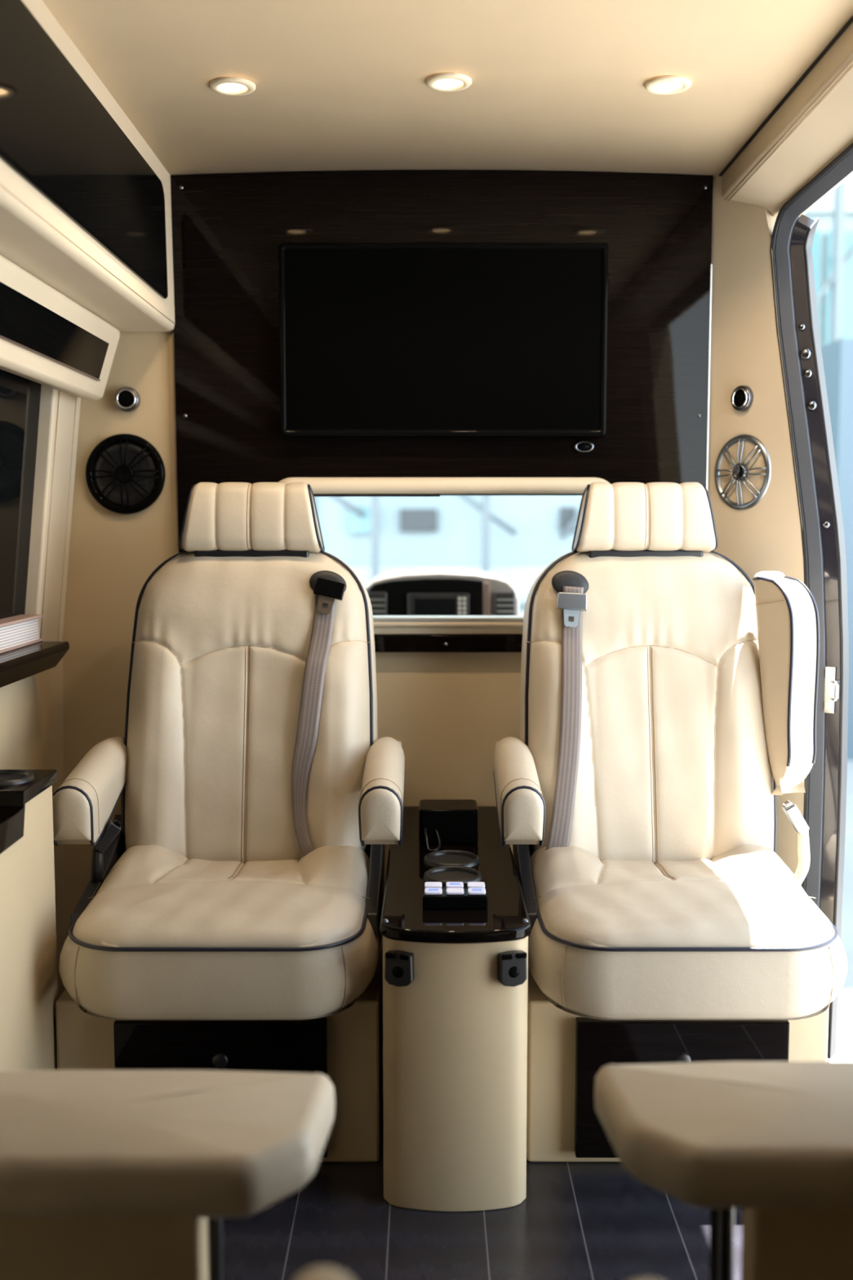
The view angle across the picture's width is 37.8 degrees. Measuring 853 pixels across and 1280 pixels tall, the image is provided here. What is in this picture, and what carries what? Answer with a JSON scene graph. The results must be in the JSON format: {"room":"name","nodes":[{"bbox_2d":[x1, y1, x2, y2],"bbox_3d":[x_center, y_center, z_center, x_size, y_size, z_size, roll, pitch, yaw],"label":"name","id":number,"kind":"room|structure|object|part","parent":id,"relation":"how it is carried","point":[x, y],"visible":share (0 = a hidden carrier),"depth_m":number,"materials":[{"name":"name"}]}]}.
{"room":"vehicle interior","nodes":[
{"label":"vehicle interior","id":0,"kind":"room"},
{"bbox_2d":[0,657,65,998],"bbox_3d":[-0.795,0.082,0.746,0.190,1.900,4.070,0,5,0],"label":"wall","id":1,"kind":"structure","parent":0,"point":[31,708],"depth_m":2.63,"materials":[{"name":"plastic"}]},
{"bbox_2d":[0,368,40,618],"bbox_3d":[-0.813,-0.148,0.950,0.082,0.720,3.320,0,5,0],"label":"window","id":2,"kind":"structure","parent":1,"relation":"in","point":[20,397],"depth_m":2.45,"materials":[{"name":"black glass"}]},
{"bbox_2d":[0,641,69,687],"bbox_3d":[-0.802,0.174,0.995,0.135,0.053,3.150,0,5,0],"label":"window ledge","id":3,"kind":"object","parent":1,"relation":"attached to","point":[21,663],"visible":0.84,"depth_m":2.35,"materials":[{"name":"brown wood"}]},
{"bbox_2d":[0,614,43,653],"bbox_3d":[-0.824,-0.009,2.391,0.068,0.054,0.343,0,5,0],"label":"book","id":4,"kind":"object","parent":3,"relation":"on","point":[19,631],"visible":0.89,"depth_m":2.43,"materials":[{"name":"beige paper"}]},
{"bbox_2d":[24,384,80,641],"bbox_3d":[-0.809,-0.306,2.656,0.129,0.680,0.195,0,5,0],"label":"trim","id":5,"kind":"structure","parent":1,"relation":"attached to","point":[59,411],"depth_m":2.61,"materials":[{"name":"plastic"}]},
{"bbox_2d":[0,254,119,400],"bbox_3d":[-0.708,-0.405,0.683,0.105,0.152,3.995,0,5,0],"label":"window valance","id":6,"kind":"object","parent":1,"relation":"attached to","point":[47,338],"visible":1,"depth_m":2.24,"materials":[{"name":"plastic"}]},
{"bbox_3d":[-0.675,-0.405,0.686,0.026,0.074,3.840,0,5,0],"label":"slot panel","id":7,"kind":"part","parent":6,"relation":"part of","materials":[{"name":"black plastic"}]},
{"bbox_2d":[0,0,174,332],"bbox_3d":[-0.648,-0.655,0.685,0.223,0.346,4.046,0,5,0],"label":"upper cabinet","id":8,"kind":"object","parent":1,"relation":"attached to","point":[86,203],"visible":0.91,"depth_m":1.96,"materials":[{"name":"plastic"}]},
{"bbox_2d":[62,329,521,989],"bbox_3d":[-0.155,-0.089,2.799,1.590,1.860,0.050,0,5,0],"label":"wall","id":9,"kind":"structure","parent":0,"point":[448,713],"depth_m":2.79,"materials":[{"name":"plastic"}]},
{"bbox_2d":[85,433,165,514],"bbox_3d":[-0.663,-0.365,2.735,0.176,0.176,0.024,0,5,0],"label":"speaker","id":10,"kind":"object","parent":9,"relation":"attached to","point":[125,473],"visible":1,"depth_m":2.74},
{"bbox_2d":[114,386,140,412],"bbox_3d":[-0.654,-0.526,2.720,0.055,0.055,0.024,0,5,0],"label":"light","id":11,"kind":"object","parent":9,"relation":"attached to","point":[127,399],"visible":1,"depth_m":2.71,"materials":[{"name":"silver metal"}]},
{"bbox_2d":[170,169,713,552],"bbox_3d":[0.034,-0.583,2.718,1.167,0.858,0.020,0,5,0],"label":"panel","id":12,"kind":"object","parent":9,"relation":"attached to","point":[228,229],"visible":0.64,"depth_m":2.70,"materials":[{"name":"brown wood"}]},
{"bbox_2d":[278,243,608,437],"bbox_3d":[0.036,-0.644,2.684,0.703,0.407,0.039,0,5,0],"label":"television","id":13,"kind":"object","parent":12,"relation":"attached to","point":[376,340],"visible":1,"depth_m":2.67,"materials":[{"name":"black plastic"}]},
{"bbox_2d":[573,440,594,452],"bbox_3d":[0.345,-0.423,2.722,0.045,0.026,0.005,0,5,0],"label":"sensor","id":14,"kind":"object","parent":12,"relation":"attached to","point":[582,446],"visible":1,"depth_m":2.72,"materials":[{"name":"silver metal"}]},
{"bbox_2d":[278,477,608,627],"bbox_3d":[0.037,-0.195,2.779,0.764,0.331,0.090,0,5,0],"label":"window","id":15,"kind":"structure","parent":9,"relation":"in","point":[321,486],"depth_m":2.73,"materials":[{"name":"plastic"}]},
{"bbox_3d":[0.039,-0.049,2.788,0.678,0.008,0.078,0,5,0],"label":"sill rail","id":16,"kind":"part","parent":15,"relation":"part of","materials":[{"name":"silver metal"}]},
{"bbox_2d":[373,634,522,652],"bbox_3d":[0.040,0.008,2.768,0.800,0.038,0.028,0,5,0],"label":"trim","id":17,"kind":"structure","parent":9,"relation":"attached to","point":[383,642],"depth_m":2.76,"materials":[{"name":"black plastic"}]},
{"bbox_2d":[373,627,523,634],"bbox_3d":[0.040,-0.026,2.769,0.800,0.027,0.019,0,5,0],"label":"trim","id":18,"kind":"structure","parent":9,"relation":"attached to","point":[376,630],"depth_m":2.76,"materials":[{"name":"plastic"}]},
{"bbox_2d":[731,385,753,411],"bbox_3d":[0.670,-0.512,2.638,0.024,0.055,0.055,-3,6,-32],"label":"light","id":19,"kind":"object","parent":9,"relation":"attached to","point":[742,397],"visible":1,"depth_m":2.63,"materials":[{"name":"silver metal"}]},
{"bbox_2d":[714,434,771,510],"bbox_3d":[0.671,-0.357,2.652,0.022,0.164,0.164,-3,6,-32],"label":"speaker","id":20,"kind":"object","parent":9,"relation":"attached to","point":[740,472],"visible":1,"depth_m":2.65},
{"bbox_2d":[707,174,806,882],"bbox_3d":[0.707,-0.076,2.663,0.063,1.860,0.330,-3,6,-27],"label":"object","id":21,"kind":"structure","parent":9,"relation":"attached to","point":[766,536],"depth_m":2.62,"materials":[{"name":"leather"}]},
{"bbox_2d":[719,15,852,176],"bbox_3d":[0.630,-0.815,0.712,0.007,0.006,3.968,0,5,0],"label":"trim","id":22,"kind":"structure","parent":9,"relation":"attached to","point":[850,21],"depth_m":2.14,"materials":[{"name":"beige plastic"}]},
{"bbox_2d":[41,0,852,176],"bbox_3d":[0.040,-0.837,0.676,1.324,0.055,4.100,0,5,0],"label":"ceiling","id":23,"kind":"structure","parent":0,"point":[557,85],"depth_m":2.10,"materials":[{"name":"paint"}]},
{"bbox_2d":[208,76,255,95],"bbox_3d":[-0.334,-0.952,2.143,0.079,0.007,0.079,0,5,0],"label":"recessed light","id":24,"kind":"object","parent":23,"relation":"in","point":[228,86],"visible":1,"depth_m":2.14,"materials":[{"name":"beige"}]},
{"bbox_2d":[218,83,246,91],"bbox_3d":[-0.334,-0.954,2.143,0.049,0.001,0.049,0,5,0],"label":"diffuser","id":25,"kind":"object","parent":24,"relation":"attached to","point":[222,86],"depth_m":2.15,"materials":[{"name":"beige plastic"}]},
{"bbox_2d":[426,72,471,91],"bbox_3d":[0.038,-0.956,2.136,0.079,0.007,0.079,0,5,0],"label":"recessed light","id":26,"kind":"object","parent":23,"relation":"in","point":[442,82],"visible":1,"depth_m":2.13,"materials":[{"name":"beige"}]},
{"bbox_2d":[435,79,462,87],"bbox_3d":[0.038,-0.958,2.136,0.049,0.001,0.049,0,5,0],"label":"diffuser","id":27,"kind":"object","parent":26,"relation":"attached to","point":[438,82],"depth_m":2.14,"materials":[{"name":"beige plastic"}]},
{"bbox_2d":[644,75,691,94],"bbox_3d":[0.415,-0.951,2.136,0.079,0.007,0.079,0,5,0],"label":"recessed light","id":28,"kind":"object","parent":23,"relation":"in","point":[664,85],"visible":1,"depth_m":2.13,"materials":[{"name":"beige plastic"}]},
{"bbox_2d":[653,82,682,89],"bbox_3d":[0.415,-0.953,2.136,0.049,0.001,0.049,0,5,0],"label":"diffuser","id":29,"kind":"object","parent":28,"relation":"attached to","point":[657,86],"depth_m":2.14,"materials":[{"name":"beige plastic"}]},
{"bbox_2d":[222,1109,742,1279],"bbox_3d":[-0.075,1.044,0.875,1.750,0.040,4.150,0,5,0],"label":"floor","id":30,"kind":"structure","parent":0,"point":[575,1220],"depth_m":1.94,"materials":[{"name":"black tile"}]},
{"bbox_2d":[0,769,57,1071],"bbox_3d":[-0.723,0.641,1.268,0.177,0.690,1.806,0,5,0],"label":"base cabinet","id":31,"kind":"object","parent":30,"relation":"on","point":[28,985],"visible":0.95,"depth_m":2.01,"materials":[{"name":"plastic"}]},
{"bbox_2d":[0,1070,334,1279],"bbox_3d":[-0.362,0.734,1.327,0.520,0.493,0.225,0,5,0],"label":"seat","id":32,"kind":"object","parent":30,"relation":"on","point":[105,1175],"visible":1,"depth_m":1.25,"materials":[{"name":"leather"}]},
{"bbox_2d":[55,935,382,1161],"bbox_3d":[-0.359,0.733,2.444,0.554,0.289,0.669,0,5,0],"label":"plinth","id":33,"kind":"object","parent":30,"relation":"on","point":[345,1046],"visible":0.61,"depth_m":2.13,"materials":[{"name":"plastic"}]},
{"bbox_3d":[-0.350,0.765,2.127,0.360,0.240,0.025,0,5,0],"label":"access door","id":34,"kind":"part","parent":33,"relation":"part of","materials":[{"name":"brown wood"}]},
{"bbox_2d":[52,482,404,1020],"bbox_3d":[-0.350,0.143,2.296,0.618,0.878,0.690,0,5,0],"label":"seat","id":35,"kind":"object","parent":30,"relation":"on","point":[239,875],"visible":0.98,"depth_m":2.38,"materials":[{"name":"leather"}]},
{"bbox_3d":[-0.620,0.276,2.333,0.076,0.144,0.365,0,5,0],"label":"armrest","id":36,"kind":"part","parent":35,"relation":"part of","materials":[{"name":"leather"}]},
{"bbox_2d":[58,844,384,1020],"bbox_3d":[-0.350,0.494,2.231,0.545,0.190,0.491,0,5,0],"label":"seat cushion","id":37,"kind":"object","parent":35,"relation":"on","point":[157,932],"depth_m":2.02,"materials":[{"name":"leather"}]},
{"bbox_3d":[-0.350,0.151,2.487,0.506,0.667,0.312,0,5,0],"label":"backrest","id":38,"kind":"part","parent":35,"relation":"part of","materials":[{"name":"leather"}]},
{"bbox_3d":[-0.196,-0.069,2.436,0.035,0.039,0.013,0,5,0],"label":"latch plate","id":39,"kind":"part","parent":35,"relation":"part of","materials":[{"name":"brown metal"}]},
{"bbox_3d":[-0.080,0.276,2.333,0.076,0.144,0.365,0,5,0],"label":"armrest","id":40,"kind":"part","parent":35,"relation":"part of","materials":[{"name":"leather"}]},
{"bbox_2d":[295,1266,352,1279],"bbox_3d":[-0.331,0.751,0.490,0.578,0.614,0.778,0,5,0],"label":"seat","id":41,"kind":"object","parent":30,"relation":"on","point":[319,1273],"visible":1,"depth_m":0.82,"materials":[{"name":"leather"}]},
{"bbox_2d":[380,806,531,1211],"bbox_3d":[0.046,0.631,2.399,0.242,0.500,0.875,0,5,0],"label":"console","id":42,"kind":"object","parent":30,"relation":"on","point":[455,926],"visible":0.95,"depth_m":1.99,"materials":[{"name":"leather"}]},
{"bbox_2d":[384,950,414,986],"bbox_3d":[-0.043,0.520,1.969,0.046,0.055,0.017,2,6,16],"label":"outlet","id":43,"kind":"object","parent":42,"relation":"attached to","point":[399,965],"depth_m":1.96,"materials":[{"name":"black plastic"}]},
{"bbox_2d":[424,881,442,888],"bbox_3d":[0.011,0.412,2.090,0.029,0.006,0.019,0,5,0],"label":"switch","id":44,"kind":"object","parent":42,"relation":"attached to","point":[428,884],"depth_m":2.09,"materials":[{"name":"grey plastic"}]},
{"bbox_2d":[424,888,442,894],"bbox_3d":[0.011,0.417,2.065,0.029,0.006,0.019,0,5,0],"label":"switch","id":45,"kind":"object","parent":42,"relation":"attached to","point":[427,891],"depth_m":2.06,"materials":[{"name":"white plastic"}]},
{"bbox_2d":[418,799,478,852],"bbox_3d":[0.044,0.370,2.488,0.118,0.072,0.153,0,5,0],"label":"holder","id":46,"kind":"object","parent":42,"relation":"on","point":[441,821],"visible":0.98,"depth_m":2.47,"materials":[{"name":"black plastic"}]},
{"bbox_2d":[446,881,463,888],"bbox_3d":[0.048,0.411,2.090,0.029,0.006,0.019,0,5,0],"label":"switch","id":47,"kind":"object","parent":42,"relation":"attached to","point":[449,884],"depth_m":2.08,"materials":[{"name":"white plastic"}]},
{"bbox_2d":[446,888,463,894],"bbox_3d":[0.048,0.417,2.065,0.029,0.006,0.019,0,5,0],"label":"switch","id":48,"kind":"object","parent":42,"relation":"attached to","point":[449,891],"depth_m":2.06,"materials":[{"name":"grey plastic"}]},
{"bbox_2d":[467,881,484,888],"bbox_3d":[0.084,0.412,2.090,0.029,0.006,0.019,0,5,0],"label":"switch","id":49,"kind":"object","parent":42,"relation":"attached to","point":[470,884],"depth_m":2.08,"materials":[{"name":"grey plastic"}]},
{"bbox_2d":[467,888,485,894],"bbox_3d":[0.084,0.417,2.065,0.029,0.006,0.019,0,5,0],"label":"switch","id":50,"kind":"object","parent":42,"relation":"attached to","point":[470,891],"depth_m":2.06,"materials":[{"name":"white plastic"}]},
{"bbox_2d":[497,950,527,986],"bbox_3d":[0.136,0.520,1.969,0.046,0.055,0.017,-2,6,-16],"label":"outlet","id":51,"kind":"object","parent":42,"relation":"attached to","point":[512,965],"depth_m":1.96,"materials":[{"name":"black plastic"}]},
{"bbox_2d":[493,482,848,1020],"bbox_3d":[0.438,0.143,2.296,0.617,0.878,0.693,0,5,0],"label":"seat","id":52,"kind":"object","parent":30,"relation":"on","point":[668,695],"visible":1,"depth_m":2.38,"materials":[{"name":"leather"}]},
{"bbox_3d":[0.169,0.276,2.333,0.076,0.144,0.365,0,5,0],"label":"armrest","id":53,"kind":"part","parent":52,"relation":"part of","materials":[{"name":"leather"}]},
{"bbox_3d":[0.284,-0.043,2.428,0.032,0.036,0.012,0,5,0],"label":"latch plate","id":54,"kind":"part","parent":52,"relation":"part of","materials":[{"name":"silver metal"}]},
{"bbox_3d":[0.439,0.151,2.487,0.506,0.667,0.312,0,5,0],"label":"backrest","id":55,"kind":"part","parent":52,"relation":"part of","materials":[{"name":"leather"}]},
{"bbox_2d":[528,844,848,1020],"bbox_3d":[0.439,0.494,2.231,0.545,0.190,0.491,0,5,0],"label":"seat cushion","id":56,"kind":"object","parent":52,"relation":"on","point":[619,932],"depth_m":2.02,"materials":[{"name":"leather"}]},
{"bbox_3d":[0.685,0.084,2.409,0.072,0.430,0.129,-3,6,-27],"label":"armrest","id":57,"kind":"part","parent":52,"relation":"part of","materials":[{"name":"leather"}]},
{"bbox_2d":[526,963,829,1161],"bbox_3d":[0.432,0.733,2.444,0.516,0.289,0.669,0,5,0],"label":"plinth","id":58,"kind":"object","parent":30,"relation":"on","point":[566,1051],"visible":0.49,"depth_m":2.12,"materials":[{"name":"leather"}]},
{"bbox_3d":[0.435,0.765,2.127,0.360,0.240,0.025,0,5,0],"label":"access door","id":59,"kind":"part","parent":58,"relation":"part of","materials":[{"name":"brown wood"}]},
{"bbox_2d":[594,1061,852,1279],"bbox_3d":[0.447,0.729,1.327,0.520,0.503,0.225,0,5,0],"label":"seat","id":60,"kind":"object","parent":30,"relation":"on","point":[772,1141],"visible":1,"depth_m":1.25,"materials":[{"name":"leather"}]},
{"bbox_3d":[-0.035,-0.094,3.722,1.830,1.700,1.770,0,5,0],"label":"wall","id":61,"kind":"structure","parent":0,"visible":0},
{"bbox_2d":[364,567,524,615],"bbox_3d":[-0.035,0.017,4.081,1.730,0.513,0.876,0,5,0],"label":"dashboard","id":62,"kind":"object","parent":61,"relation":"attached to","point":[437,591],"visible":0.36,"depth_m":3.64,"materials":[{"name":"plastic"}]},
{"bbox_2d":[367,591,386,615],"bbox_3d":[-0.150,-0.061,3.660,0.070,0.165,0.028,0,5,0],"label":"air vent","id":63,"kind":"object","parent":62,"relation":"attached to","point":[378,599],"depth_m":3.64,"materials":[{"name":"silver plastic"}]},
{"bbox_2d":[493,591,515,615],"bbox_3d":[0.230,-0.061,3.660,0.064,0.165,0.028,0,5,0],"label":"air vent","id":64,"kind":"object","parent":62,"relation":"attached to","point":[504,602],"depth_m":3.64,"materials":[{"name":"silver plastic"}]},
{"bbox_3d":[0.782,0.145,0.064,0.167,1.900,2.700,0,5,0],"label":"wall","id":65,"kind":"structure","parent":0,"visible":0},
{"bbox_2d":[721,22,852,217],"bbox_3d":[0.716,-0.781,0.653,0.168,0.165,4.045,0,5,0],"label":"trim","id":66,"kind":"structure","parent":65,"relation":"attached to","point":[814,125],"depth_m":2.21,"materials":[{"name":"plastic"}]},
{"bbox_2d":[769,142,852,1058],"bbox_3d":[0.782,0.037,2.032,0.152,1.751,1.239,0,5,0],"label":"door","id":67,"kind":"structure","parent":65,"relation":"in","point":[822,528],"depth_m":2.52,"materials":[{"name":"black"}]},
{"label":"outside","id":68,"kind":"structure","parent":0,"visible":0},
{"bbox_2d":[827,760,852,1061],"bbox_3d":[0.000,0.889,10.125,80.000,0.200,100.000,0,5,0],"label":"ground","id":69,"kind":"structure","parent":68,"point":[844,1048],"depth_m":5.17,"materials":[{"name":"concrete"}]},
{"bbox_2d":[314,175,852,613],"bbox_3d":[1.000,-4.770,12.563,30.000,10.620,14.100,0,5,0],"label":"outdoor background","id":70,"kind":"structure","parent":69,"relation":"on","point":[515,538],"depth_m":14.42,"materials":[{"name":"white"}]},
{"bbox_2d":[821,337,852,759],"bbox_3d":[3.350,-0.655,9.229,0.800,3.040,0.500,0,5,0],"label":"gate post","id":71,"kind":"object","parent":69,"relation":"on","point":[837,355],"visible":0.2,"depth_m":8.95,"materials":[{"name":"blue"}]}
]}

